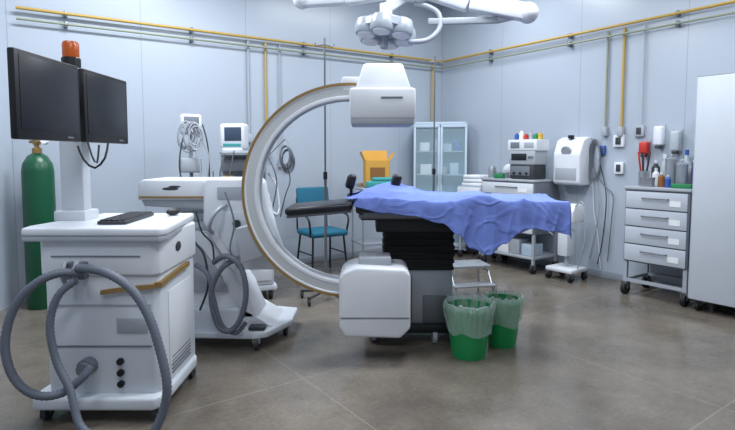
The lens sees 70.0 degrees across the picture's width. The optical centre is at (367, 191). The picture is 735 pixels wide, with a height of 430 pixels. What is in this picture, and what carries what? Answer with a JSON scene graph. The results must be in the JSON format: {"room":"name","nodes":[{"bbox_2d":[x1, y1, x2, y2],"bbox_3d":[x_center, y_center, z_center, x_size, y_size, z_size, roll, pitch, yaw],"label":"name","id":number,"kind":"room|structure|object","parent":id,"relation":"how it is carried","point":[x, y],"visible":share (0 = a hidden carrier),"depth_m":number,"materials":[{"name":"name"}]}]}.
{"room":"operating room","nodes":[
{"label":"operating room","id":0,"kind":"room"},
{"bbox_2d":[0,0,18,310],"bbox_3d":[-3.241,-0.577,1.663,0.120,3.720,6.510,0,4,-2],"label":"wall","id":1,"kind":"structure","parent":0,"point":[9,290],"depth_m":4.80,"materials":[{"name":"paint"}]},
{"bbox_2d":[5,0,441,291],"bbox_3d":[-1.126,-0.916,6.506,5.576,3.720,0.120,-3,5,-36],"label":"wall","id":2,"kind":"structure","parent":0,"point":[166,78],"depth_m":6.03,"materials":[{"name":"paint"}]},
{"bbox_2d":[23,248,382,301],"bbox_3d":[-1.086,0.903,6.578,5.477,0.080,0.016,-3,5,-36],"label":"baseboard","id":3,"kind":"structure","parent":2,"relation":"attached to","point":[335,256],"depth_m":7.05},
{"bbox_2d":[15,6,442,62],"bbox_3d":[-1.055,-1.818,6.368,5.350,0.101,0.075,-3,5,-36],"label":"gas pipe","id":4,"kind":"object","parent":2,"relation":"attached to","point":[64,13],"visible":1,"depth_m":5.75,"materials":[{"name":"yellow metal"}]},
{"bbox_2d":[16,17,441,68],"bbox_3d":[-1.056,-1.718,6.377,5.350,0.101,0.071,-3,5,-36],"label":"gas pipe","id":5,"kind":"object","parent":2,"relation":"attached to","point":[66,24],"visible":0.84,"depth_m":5.75,"materials":[{"name":"metal"}]},
{"bbox_2d":[247,40,252,142],"bbox_3d":[-1.395,-1.177,6.176,0.060,1.193,0.060,-3,5,-36],"label":"pipe","id":6,"kind":"object","parent":2,"relation":"attached to","point":[250,136],"visible":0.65,"depth_m":6.18,"materials":[{"name":"grey plastic"}]},
{"bbox_2d":[264,42,269,156],"bbox_3d":[-1.217,-1.098,6.310,0.060,1.370,0.060,-3,5,-36],"label":"pipe","id":7,"kind":"object","parent":2,"relation":"attached to","point":[265,60],"visible":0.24,"depth_m":6.29,"materials":[{"name":"yellow metal"}]},
{"bbox_2d":[278,44,283,166],"bbox_3d":[-1.065,-1.045,6.424,0.060,1.492,0.060,-3,5,-36],"label":"pipe","id":8,"kind":"object","parent":2,"relation":"attached to","point":[279,165],"visible":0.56,"depth_m":6.41,"materials":[{"name":"grey plastic"}]},
{"bbox_2d":[431,65,432,121],"bbox_3d":[0.970,-0.951,7.902,0.060,1.886,0.060,-3,5,-36],"label":"pipe","id":9,"kind":"object","parent":2,"relation":"attached to","point":[431,65],"visible":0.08,"depth_m":7.86,"materials":[{"name":"yellow metal"}]},
{"bbox_2d":[0,250,734,429],"bbox_3d":[2.300,1.216,3.393,13.000,0.100,13.000,-3,5,-36],"label":"floor","id":10,"kind":"structure","parent":0,"point":[588,354],"depth_m":3.42,"materials":[{"name":"concrete"}]},
{"bbox_2d":[21,140,55,309],"bbox_3d":[-2.995,0.275,4.811,0.269,1.580,0.260,0,4,0],"label":"cylinder","id":11,"kind":"object","parent":10,"relation":"on","point":[37,170],"visible":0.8,"depth_m":4.71,"materials":[{"name":"green paint"}]},
{"bbox_2d":[0,40,196,429],"bbox_3d":[-1.355,0.182,2.827,0.847,2.042,1.138,0,4,0],"label":"cart","id":12,"kind":"object","parent":10,"relation":"on","point":[120,325],"visible":0.99,"depth_m":2.74,"materials":[{"name":"white plastic"}]},
{"bbox_2d":[7,47,80,141],"bbox_3d":[-1.516,-0.432,2.458,0.069,0.385,0.495,0,4,0],"label":"monitor","id":13,"kind":"object","parent":12,"relation":"on","point":[44,91],"depth_m":2.39,"materials":[{"name":"black plastic"}]},
{"bbox_2d":[78,68,127,143],"bbox_3d":[-1.516,-0.470,2.997,0.069,0.385,0.495,0,4,0],"label":"monitor","id":14,"kind":"object","parent":12,"relation":"on","point":[102,98],"depth_m":2.93,"materials":[{"name":"black plastic"}]},
{"bbox_2d":[116,358,123,365],"bbox_3d":[-1.295,0.890,2.752,0.036,0.036,0.023,0,4,0],"label":"socket","id":15,"kind":"object","parent":12,"relation":"attached to","point":[119,361],"depth_m":2.74,"materials":[{"name":"black plastic"}]},
{"bbox_2d":[116,369,124,376],"bbox_3d":[-1.295,0.950,2.756,0.036,0.036,0.023,0,4,0],"label":"socket","id":16,"kind":"object","parent":12,"relation":"attached to","point":[119,372],"depth_m":2.75,"materials":[{"name":"black plastic"}]},
{"bbox_2d":[117,380,124,387],"bbox_3d":[-1.295,1.010,2.761,0.036,0.036,0.023,0,4,0],"label":"socket","id":17,"kind":"object","parent":12,"relation":"attached to","point":[120,383],"depth_m":2.75,"materials":[{"name":"black plastic"}]},
{"bbox_2d":[97,211,153,224],"bbox_3d":[-1.370,0.147,2.998,0.150,0.025,0.430,0,4,-3],"label":"keyboard","id":18,"kind":"object","parent":12,"relation":"on","point":[125,218],"visible":1,"depth_m":2.90,"materials":[{"name":"grey plastic"}]},
{"bbox_2d":[166,208,179,214],"bbox_3d":[-1.190,0.122,3.216,0.060,0.045,0.096,2,5,30],"label":"computer mouse","id":19,"kind":"object","parent":12,"relation":"on","point":[173,211],"visible":1,"depth_m":3.19,"materials":[{"name":"black plastic"}]},
{"bbox_2d":[177,114,209,176],"bbox_3d":[-1.742,0.132,5.273,0.383,1.800,0.445,-2,4,-25],"label":"stand","id":20,"kind":"object","parent":10,"relation":"on","point":[190,125],"visible":0.53,"depth_m":5.07,"materials":[{"name":"grey plastic"}]},
{"bbox_2d":[179,114,201,134],"bbox_3d":[-1.748,-0.664,5.189,0.200,0.200,0.150,-2,4,-25],"label":"monitor","id":21,"kind":"object","parent":20,"relation":"on","point":[197,118],"depth_m":5.12,"materials":[{"name":"white plastic"}]},
{"bbox_2d":[212,138,294,298],"bbox_3d":[-1.112,0.258,5.135,0.866,1.568,0.682,-1,4,-20],"label":"machine","id":22,"kind":"object","parent":10,"relation":"on","point":[230,165],"visible":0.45,"depth_m":5.09,"materials":[{"name":"white plastic"}]},
{"bbox_2d":[220,124,248,150],"bbox_3d":[-1.290,-0.524,5.092,0.250,0.265,0.150,1,4,8],"label":"patient monitor","id":23,"kind":"object","parent":22,"relation":"on","point":[233,137],"visible":0.94,"depth_m":5.03,"materials":[{"name":"white plastic"}]},
{"bbox_2d":[219,151,270,153],"bbox_3d":[-1.213,-0.383,5.183,0.460,0.030,0.340,-1,4,-20],"label":"shelf","id":24,"kind":"object","parent":22,"relation":"attached to","point":[221,152],"depth_m":4.99,"materials":[{"name":"grey plastic"}]},
{"bbox_2d":[138,63,415,349],"bbox_3d":[-0.640,0.125,3.908,2.068,2.004,0.832,1,4,14],"label":"machine","id":25,"kind":"object","parent":10,"relation":"on","point":[236,231],"visible":0.92,"depth_m":3.57,"materials":[{"name":"white plastic"}]},
{"bbox_2d":[300,38,338,305],"bbox_3d":[-0.379,-0.195,5.002,0.486,2.490,0.531,-1,4,-20],"label":"stand","id":26,"kind":"object","parent":10,"relation":"on","point":[302,291],"visible":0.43,"depth_m":4.98,"materials":[{"name":"metal"}]},
{"bbox_2d":[296,187,348,267],"bbox_3d":[-0.556,0.461,6.261,0.550,1.010,0.521,-2,5,-32],"label":"chair","id":27,"kind":"object","parent":10,"relation":"on","point":[303,194],"visible":0.57,"depth_m":6.28,"materials":[{"name":"teal fabric"}]},
{"bbox_2d":[351,183,382,258],"bbox_3d":[0.125,0.427,6.395,0.560,1.055,0.449,-1,4,-20],"label":"trolley","id":28,"kind":"object","parent":10,"relation":"on","point":[363,242],"visible":0.16,"depth_m":6.33,"materials":[{"name":"silver metal"}]},
{"bbox_2d":[351,237,382,245],"bbox_3d":[0.125,0.605,6.408,0.550,0.020,0.420,-1,4,-20],"label":"shelf","id":29,"kind":"object","parent":28,"relation":"attached to","point":[367,241],"depth_m":6.33,"materials":[{"name":"silver metal"}]},
{"bbox_2d":[359,151,394,187],"bbox_3d":[0.114,-0.281,6.407,0.412,0.444,0.234,-1,4,-8],"label":"box","id":30,"kind":"object","parent":28,"relation":"on","point":[375,163],"visible":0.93,"depth_m":6.31,"materials":[{"name":"yellow cardboard"}]},
{"bbox_2d":[366,177,391,187],"bbox_3d":[0.151,-0.108,6.229,0.340,0.125,0.120,-1,4,-16],"label":"pack","id":31,"kind":"object","parent":28,"relation":"on","point":[375,180],"visible":0.59,"depth_m":6.17},
{"bbox_2d":[285,174,454,342],"bbox_3d":[0.375,0.498,3.937,1.870,1.255,0.775,0,4,0],"label":"table","id":32,"kind":"object","parent":10,"relation":"on","point":[426,247],"visible":0.52,"depth_m":3.87,"materials":[{"name":"black plastic"}]},
{"bbox_2d":[285,199,353,214],"bbox_3d":[-0.330,0.105,3.736,0.459,0.086,0.420,0,4,0],"label":"cushion","id":33,"kind":"object","parent":32,"relation":"on","point":[338,206],"depth_m":3.54,"materials":[{"name":"black leather"}]},
{"bbox_2d":[356,207,372,213],"bbox_3d":[0.280,0.100,3.796,0.720,0.065,0.540,0,4,0],"label":"cushion","id":34,"kind":"object","parent":32,"relation":"on","point":[358,210],"depth_m":3.53,"materials":[{"name":"black leather"}]},
{"bbox_2d":[346,182,571,254],"bbox_3d":[0.602,0.172,3.769,1.525,0.455,0.676,0,4,0],"label":"drape","id":35,"kind":"object","parent":32,"relation":"on","point":[485,222],"visible":0.99,"depth_m":3.49,"materials":[{"name":"blue fabric"}]},
{"bbox_2d":[427,56,441,190],"bbox_3d":[0.803,-0.310,6.214,0.395,2.551,0.436,-1,4,-20],"label":"stand","id":36,"kind":"object","parent":10,"relation":"on","point":[434,61],"visible":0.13,"depth_m":6.18,"materials":[{"name":"metal"}]},
{"bbox_2d":[413,122,467,250],"bbox_3d":[1.033,-0.053,7.497,0.740,1.860,0.370,1,4,8],"label":"tall cabinet","id":37,"kind":"object","parent":10,"relation":"on","point":[445,132],"visible":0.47,"depth_m":7.60,"materials":[{"name":"silver metal"}]},
{"bbox_2d":[420,142,429,150],"bbox_3d":[0.822,-0.645,7.534,0.140,0.120,0.140,1,4,8],"label":"box","id":38,"kind":"object","parent":37,"relation":"on","point":[424,146],"visible":1,"depth_m":7.46,"materials":[{"name":"white cardboard"}]},
{"bbox_2d":[420,164,431,173],"bbox_3d":[0.842,-0.326,7.553,0.160,0.140,0.140,1,4,8],"label":"box","id":39,"kind":"object","parent":37,"relation":"on","point":[424,168],"visible":0.96,"depth_m":7.49,"materials":[{"name":"white cardboard"}]},
{"bbox_2d":[416,174,463,174],"bbox_3d":[1.037,-0.244,7.511,0.690,0.012,0.260,1,4,8],"label":"shelf","id":40,"kind":"object","parent":37,"relation":"attached to","point":[416,174],"depth_m":7.39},
{"bbox_2d":[416,151,464,151],"bbox_3d":[1.037,-0.574,7.488,0.690,0.012,0.260,1,4,8],"label":"shelf","id":41,"kind":"object","parent":37,"relation":"attached to","point":[416,151],"depth_m":7.35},
{"bbox_2d":[436,167,445,173],"bbox_3d":[1.060,-0.304,7.524,0.140,0.100,0.140,1,4,8],"label":"box","id":42,"kind":"object","parent":37,"relation":"on","point":[443,168],"visible":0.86,"depth_m":7.45,"materials":[{"name":"grey plastic"}]},
{"bbox_2d":[443,144,451,150],"bbox_3d":[1.139,-0.632,7.490,0.120,0.100,0.140,1,4,8],"label":"box","id":43,"kind":"object","parent":37,"relation":"on","point":[446,147],"visible":1,"depth_m":7.42,"materials":[{"name":"white cardboard"}]},
{"bbox_2d":[450,163,458,173],"bbox_3d":[1.238,-0.332,7.497,0.120,0.160,0.140,1,4,8],"label":"box","id":44,"kind":"object","parent":37,"relation":"on","point":[454,167],"visible":0.98,"depth_m":7.43,"materials":[{"name":"white cardboard"}]},
{"bbox_2d":[454,141,460,150],"bbox_3d":[1.278,-0.651,7.469,0.100,0.140,0.140,1,4,8],"label":"box","id":45,"kind":"object","parent":37,"relation":"on","point":[457,144],"visible":1,"depth_m":7.40,"materials":[{"name":"blue cardboard"}]},
{"bbox_2d":[445,299,492,360],"bbox_3d":[0.710,0.947,3.672,0.366,0.398,0.363,0,4,0],"label":"waste bin","id":46,"kind":"object","parent":10,"relation":"on","point":[469,320],"visible":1,"depth_m":3.57,"materials":[{"name":"green plastic"}]},
{"bbox_2d":[452,259,496,298],"bbox_3d":[0.984,0.876,5.155,0.420,0.332,0.430,-1,4,-10],"label":"step stool","id":47,"kind":"object","parent":10,"relation":"on","point":[458,264],"visible":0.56,"depth_m":5.07,"materials":[{"name":"silver metal"}]},
{"bbox_2d":[457,186,496,258],"bbox_3d":[1.476,0.414,7.121,0.407,0.980,0.420,-3,5,-36],"label":"cart","id":48,"kind":"object","parent":10,"relation":"on","point":[459,188],"visible":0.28,"depth_m":7.08,"materials":[{"name":"white metal"}]},
{"bbox_2d":[462,182,481,186],"bbox_3d":[1.495,-0.101,7.099,0.280,0.050,0.360,-3,5,-36],"label":"linens","id":49,"kind":"object","parent":48,"relation":"on","point":[463,183],"visible":0.58,"depth_m":7.01,"materials":[{"name":"white fabric"}]},
{"bbox_2d":[463,178,482,182],"bbox_3d":[1.501,-0.152,7.087,0.280,0.050,0.330,-3,5,-39],"label":"linens","id":50,"kind":"object","parent":49,"relation":"on","point":[465,179],"visible":0.57,"depth_m":6.99,"materials":[{"name":"white fabric"}]},
{"bbox_2d":[463,174,487,178],"bbox_3d":[1.484,-0.204,7.108,0.280,0.050,0.270,-4,5,-43],"label":"linens","id":51,"kind":"object","parent":50,"relation":"on","point":[472,176],"visible":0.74,"depth_m":7.01,"materials":[{"name":"white fabric"}]},
{"bbox_2d":[483,293,521,348],"bbox_3d":[0.996,0.938,3.885,0.308,0.387,0.315,0,4,0],"label":"waste bin","id":52,"kind":"object","parent":10,"relation":"on","point":[503,331],"visible":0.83,"depth_m":3.79,"materials":[{"name":"green plastic"}]},
{"bbox_2d":[480,177,557,273],"bbox_3d":[1.886,0.387,6.575,0.536,1.109,0.825,-3,5,-36],"label":"trolley","id":53,"kind":"object","parent":10,"relation":"on","point":[508,185],"visible":0.43,"depth_m":6.30,"materials":[{"name":"metal"}]},
{"bbox_2d":[488,166,496,177],"bbox_3d":[1.607,-0.258,6.761,0.110,0.150,0.110,0,4,0],"label":"jar","id":54,"kind":"object","parent":53,"relation":"on","point":[492,169],"visible":0.94,"depth_m":6.72,"materials":[{"name":"silver metal"}]},
{"bbox_2d":[494,173,504,177],"bbox_3d":[1.641,-0.197,6.530,0.050,0.060,0.140,-3,5,-36],"label":"glove box","id":55,"kind":"object","parent":53,"relation":"on","point":[496,175],"visible":0.99,"depth_m":6.51,"materials":[{"name":"green cardboard"}]},
{"bbox_2d":[497,172,509,177],"bbox_3d":[1.719,-0.211,6.660,0.160,0.070,0.160,0,4,0],"label":"basin","id":56,"kind":"object","parent":53,"relation":"on","point":[505,173],"visible":0.43,"depth_m":6.60,"materials":[{"name":"silver metal"}]},
{"bbox_2d":[503,164,510,176],"bbox_3d":[1.860,-0.278,6.827,0.209,0.180,0.126,0,4,0],"label":"bag","id":57,"kind":"object","parent":53,"relation":"on","point":[506,168],"visible":0.19,"depth_m":6.79,"materials":[{"name":"white plastic"}]},
{"bbox_2d":[497,235,517,251],"bbox_3d":[1.764,0.645,6.604,0.203,0.200,0.170,-3,5,-36],"label":"carton","id":58,"kind":"object","parent":53,"relation":"on","point":[504,247],"visible":0.4,"depth_m":6.53,"materials":[{"name":"white cardboard"}]},
{"bbox_2d":[481,177,552,182],"bbox_3d":[1.893,-0.152,6.543,0.500,0.030,0.820,-3,5,-36],"label":"countertop","id":59,"kind":"structure","parent":53,"relation":"on","point":[492,179],"depth_m":6.27,"materials":[{"name":"grey plastic"}]},
{"bbox_2d":[510,237,528,254],"bbox_3d":[1.869,0.665,6.459,0.203,0.180,0.140,-3,5,-36],"label":"carton","id":60,"kind":"object","parent":53,"relation":"on","point":[515,243],"visible":0.77,"depth_m":6.39,"materials":[{"name":"white cardboard"}]},
{"bbox_2d":[494,250,555,259],"bbox_3d":[1.893,0.761,6.606,0.460,0.030,0.800,-3,5,-36],"label":"shelf","id":61,"kind":"object","parent":53,"relation":"attached to","point":[545,254],"depth_m":6.35,"materials":[{"name":"grey plastic"}]},
{"bbox_2d":[510,164,545,179],"bbox_3d":[1.923,-0.240,6.323,0.260,0.176,0.340,-3,5,-36],"label":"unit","id":62,"kind":"object","parent":53,"relation":"on","point":[517,171],"visible":0.99,"depth_m":6.22,"materials":[{"name":"grey plastic"}]},
{"bbox_2d":[509,151,546,164],"bbox_3d":[1.924,-0.408,6.312,0.258,0.160,0.370,-3,5,-36],"label":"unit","id":63,"kind":"object","parent":62,"relation":"on","point":[515,157],"visible":1,"depth_m":6.20,"materials":[{"name":"grey plastic"}]},
{"bbox_2d":[508,139,548,150],"bbox_3d":[1.929,-0.559,6.305,0.246,0.130,0.420,-3,5,-36],"label":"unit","id":64,"kind":"object","parent":63,"relation":"on","point":[526,144],"visible":1,"depth_m":6.19,"materials":[{"name":"white plastic"}]},
{"bbox_2d":[519,131,523,139],"bbox_3d":[1.873,-0.686,6.379,0.056,0.110,0.056,0,4,0],"label":"vial","id":65,"kind":"object","parent":64,"relation":"on","point":[521,134],"visible":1,"depth_m":6.36,"materials":[{"name":"white plastic"}]},
{"bbox_2d":[529,131,533,138],"bbox_3d":[1.955,-0.673,6.266,0.056,0.100,0.056,0,4,0],"label":"vial","id":66,"kind":"object","parent":64,"relation":"on","point":[531,134],"visible":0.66,"depth_m":6.25,"materials":[{"name":"grey plastic"}]},
{"bbox_2d":[538,132,542,138],"bbox_3d":[2.031,-0.655,6.162,0.056,0.080,0.056,0,4,0],"label":"vial","id":67,"kind":"object","parent":64,"relation":"on","point":[540,135],"visible":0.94,"depth_m":6.14,"materials":[{"name":"yellow plastic"}]},
{"bbox_2d":[521,242,542,256],"bbox_3d":[1.985,0.694,6.334,0.223,0.140,0.150,-3,5,-36],"label":"carton","id":68,"kind":"object","parent":53,"relation":"on","point":[526,250],"visible":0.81,"depth_m":6.28,"materials":[{"name":"white cardboard"}]},
{"bbox_2d":[545,201,586,282],"bbox_3d":[2.251,0.535,5.885,0.392,0.910,0.524,-3,5,-36],"label":"pump","id":69,"kind":"object","parent":10,"relation":"on","point":[578,212],"visible":0.7,"depth_m":5.84,"materials":[{"name":"white plastic"}]},
{"bbox_2d":[620,185,691,306],"bbox_3d":[2.942,0.495,5.177,0.548,1.089,0.630,-3,5,-36],"label":"cart","id":70,"kind":"object","parent":10,"relation":"on","point":[657,230],"visible":0.77,"depth_m":5.01,"materials":[{"name":"metal"}]},
{"bbox_2d":[624,185,691,192],"bbox_3d":[2.944,-0.034,5.141,0.500,0.030,0.630,-3,5,-36],"label":"countertop","id":71,"kind":"structure","parent":70,"relation":"on","point":[635,187],"depth_m":5.00,"materials":[{"name":"grey plastic"}]},
{"bbox_2d":[638,152,650,185],"bbox_3d":[2.797,-0.232,5.305,0.120,0.341,0.119,0,4,0],"label":"jar","id":72,"kind":"object","parent":71,"relation":"on","point":[641,173],"visible":0.64,"depth_m":5.27,"materials":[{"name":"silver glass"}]},
{"bbox_2d":[639,177,654,186],"bbox_3d":[2.746,-0.096,5.155,0.140,0.090,0.140,0,4,0],"label":"steel bowl","id":73,"kind":"object","parent":71,"relation":"on","point":[644,181],"visible":1,"depth_m":5.11,"materials":[{"name":"silver metal"}]},
{"bbox_2d":[651,160,659,176],"bbox_3d":[2.957,-0.197,5.386,0.080,0.260,0.080,0,4,0],"label":"bottle","id":74,"kind":"object","parent":71,"relation":"on","point":[655,165],"visible":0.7,"depth_m":5.36,"materials":[{"name":"grey plastic"}]},
{"bbox_2d":[652,168,659,185],"bbox_3d":[2.884,-0.148,5.251,0.070,0.180,0.070,0,4,0],"label":"bottle","id":75,"kind":"object","parent":71,"relation":"on","point":[656,174],"visible":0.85,"depth_m":5.22,"materials":[{"name":"white plastic"}]},
{"bbox_2d":[658,172,664,186],"bbox_3d":[2.851,-0.117,5.093,0.060,0.140,0.060,0,4,0],"label":"bottle","id":76,"kind":"object","parent":71,"relation":"on","point":[661,179],"visible":0.98,"depth_m":5.07,"materials":[{"name":"brown plastic"}]},
{"bbox_2d":[660,154,667,176],"bbox_3d":[2.999,-0.221,5.292,0.090,0.320,0.090,0,4,0],"label":"bottle","id":77,"kind":"object","parent":71,"relation":"on","point":[662,165],"visible":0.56,"depth_m":5.27,"materials":[{"name":"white plastic"}]},
{"bbox_2d":[665,175,670,187],"bbox_3d":[2.866,-0.100,5.006,0.050,0.120,0.050,0,4,0],"label":"bottle","id":78,"kind":"object","parent":71,"relation":"on","point":[668,179],"visible":1,"depth_m":4.99,"materials":[{"name":"blue plastic"}]},
{"bbox_2d":[665,154,678,183],"bbox_3d":[2.985,-0.211,5.158,0.117,0.319,0.117,0,4,0],"label":"steel canister","id":79,"kind":"object","parent":71,"relation":"on","point":[670,162],"visible":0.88,"depth_m":5.11,"materials":[{"name":"silver metal"}]},
{"bbox_2d":[675,159,688,183],"bbox_3d":[3.014,-0.177,5.034,0.106,0.269,0.106,0,4,0],"label":"steel canister","id":80,"kind":"object","parent":71,"relation":"on","point":[681,167],"visible":0.89,"depth_m":5.00,"materials":[{"name":"silver metal"}]},
{"bbox_2d":[671,183,692,188],"bbox_3d":[2.939,-0.052,4.890,0.130,0.040,0.170,-4,5,-41],"label":"tray","id":81,"kind":"object","parent":71,"relation":"on","point":[676,185],"visible":0.76,"depth_m":4.84,"materials":[{"name":"green plastic"}]},
{"bbox_2d":[683,150,690,183],"bbox_3d":[3.127,-0.231,5.148,0.080,0.360,0.080,0,4,0],"label":"bottle","id":82,"kind":"object","parent":71,"relation":"on","point":[686,159],"visible":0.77,"depth_m":5.12,"materials":[{"name":"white plastic"}]},
{"bbox_2d":[690,161,693,183],"bbox_3d":[3.122,-0.199,4.986,0.084,0.320,0.084,0,4,0],"label":"bottle","id":83,"kind":"object","parent":71,"relation":"on","point":[691,182],"visible":0.07,"depth_m":4.99,"materials":[{"name":"purple plastic"}]},
{"bbox_2d":[688,72,734,310],"bbox_3d":[3.409,0.049,4.386,0.554,2.089,1.104,-3,5,-36],"label":"cabinet","id":84,"kind":"object","parent":10,"relation":"on","point":[711,279],"visible":1,"depth_m":4.54,"materials":[{"name":"metal"}]},
{"bbox_2d":[441,0,734,284],"bbox_3d":[4.543,-0.702,3.439,0.122,3.720,11.600,-3,5,-36],"label":"wall","id":85,"kind":"structure","parent":0,"point":[558,93],"depth_m":6.05,"materials":[{"name":"paint"}]},
{"bbox_2d":[466,245,681,292],"bbox_3d":[4.487,1.117,3.526,0.016,0.080,11.500,-3,5,-36],"label":"baseboard","id":86,"kind":"structure","parent":85,"relation":"attached to","point":[594,272],"depth_m":6.01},
{"bbox_2d":[553,135,613,268],"bbox_3d":[2.466,0.114,6.046,0.272,1.531,0.646,-3,5,-36],"label":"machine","id":87,"kind":"object","parent":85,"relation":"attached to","point":[573,162],"visible":1,"depth_m":6.02,"materials":[{"name":"white plastic"}]},
{"bbox_2d":[442,0,734,61],"bbox_3d":[3.316,-1.746,4.895,0.075,0.060,7.410,-3,5,-36],"label":"gas pipe","id":88,"kind":"object","parent":85,"relation":"attached to","point":[677,13],"visible":1,"depth_m":5.80,"materials":[{"name":"yellow metal"}]},
{"bbox_2d":[442,11,734,68],"bbox_3d":[3.317,-1.646,4.903,0.071,0.060,7.410,-3,5,-36],"label":"gas pipe","id":89,"kind":"object","parent":85,"relation":"attached to","point":[677,24],"visible":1,"depth_m":5.80,"materials":[{"name":"metal"}]},
{"bbox_2d":[600,146,605,153],"bbox_3d":[2.657,-0.471,5.933,0.047,0.100,0.060,-3,5,-36],"label":"wall socket","id":90,"kind":"object","parent":85,"relation":"attached to","point":[602,148],"visible":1,"depth_m":5.91,"materials":[{"name":"blue plastic"}]},
{"bbox_2d":[601,31,608,135],"bbox_3d":[2.661,-1.203,5.856,0.060,1.157,0.060,-3,5,-36],"label":"pipe","id":91,"kind":"object","parent":85,"relation":"attached to","point":[604,130],"visible":1,"depth_m":5.86,"materials":[{"name":"grey metal"}]},
{"bbox_2d":[613,135,624,146],"bbox_3d":[2.766,-0.558,5.775,0.047,0.130,0.120,-3,5,-36],"label":"wall socket","id":92,"kind":"object","parent":85,"relation":"attached to","point":[618,141],"visible":0.99,"depth_m":5.75,"materials":[{"name":"white plastic"}]},
{"bbox_2d":[614,162,624,173],"bbox_3d":[2.772,-0.261,5.787,0.047,0.130,0.100,-3,5,-36],"label":"wall socket","id":93,"kind":"object","parent":85,"relation":"attached to","point":[618,166],"visible":1,"depth_m":5.77,"materials":[{"name":"white plastic"}]},
{"bbox_2d":[617,28,625,135],"bbox_3d":[2.770,-1.189,5.706,0.060,1.165,0.060,-3,5,-36],"label":"pipe","id":94,"kind":"object","parent":85,"relation":"attached to","point":[620,130],"visible":1,"depth_m":5.71,"materials":[{"name":"metal"}]},
{"bbox_2d":[634,125,644,136],"bbox_3d":[2.895,-0.647,5.589,0.047,0.120,0.100,-3,5,-36],"label":"wall socket","id":95,"kind":"object","parent":85,"relation":"attached to","point":[639,130],"visible":1,"depth_m":5.57,"materials":[{"name":"grey plastic"}]},
{"bbox_2d":[641,24,645,123],"bbox_3d":[2.905,-1.238,5.529,0.015,1.041,0.016,0,4,0],"label":"pipe","id":96,"kind":"object","parent":85,"relation":"attached to","point":[644,24],"visible":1,"depth_m":5.52,"materials":[{"name":"grey plastic"}]},
{"bbox_2d":[639,140,650,156],"bbox_3d":[2.918,-0.456,5.528,0.094,0.180,0.090,-3,5,-36],"label":"wall dispenser","id":97,"kind":"object","parent":85,"relation":"attached to","point":[645,146],"visible":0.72,"depth_m":5.50,"materials":[{"name":"red plastic"}]},
{"bbox_2d":[653,124,665,148],"bbox_3d":[3.002,-0.569,5.404,0.094,0.250,0.090,-3,5,-36],"label":"wall dispenser","id":98,"kind":"object","parent":85,"relation":"attached to","point":[659,131],"visible":1,"depth_m":5.38,"materials":[{"name":"white plastic"}]},
{"bbox_2d":[670,129,682,153],"bbox_3d":[3.099,-0.505,5.273,0.094,0.250,0.090,-3,5,-36],"label":"wall dispenser","id":99,"kind":"object","parent":85,"relation":"attached to","point":[676,136],"visible":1,"depth_m":5.24,"materials":[{"name":"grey plastic"}]},
{"bbox_3d":[2.300,-2.594,3.127,13.000,0.100,13.000,-3,5,-36],"label":"ceiling","id":100,"kind":"structure","parent":0,"visible":0},
{"bbox_2d":[293,0,538,49],"bbox_3d":[0.333,-1.867,4.105,1.963,1.487,0.503,0,4,6],"label":"light","id":101,"kind":"object","parent":100,"relation":"hanging from","point":[385,29],"visible":1,"depth_m":4.08,"materials":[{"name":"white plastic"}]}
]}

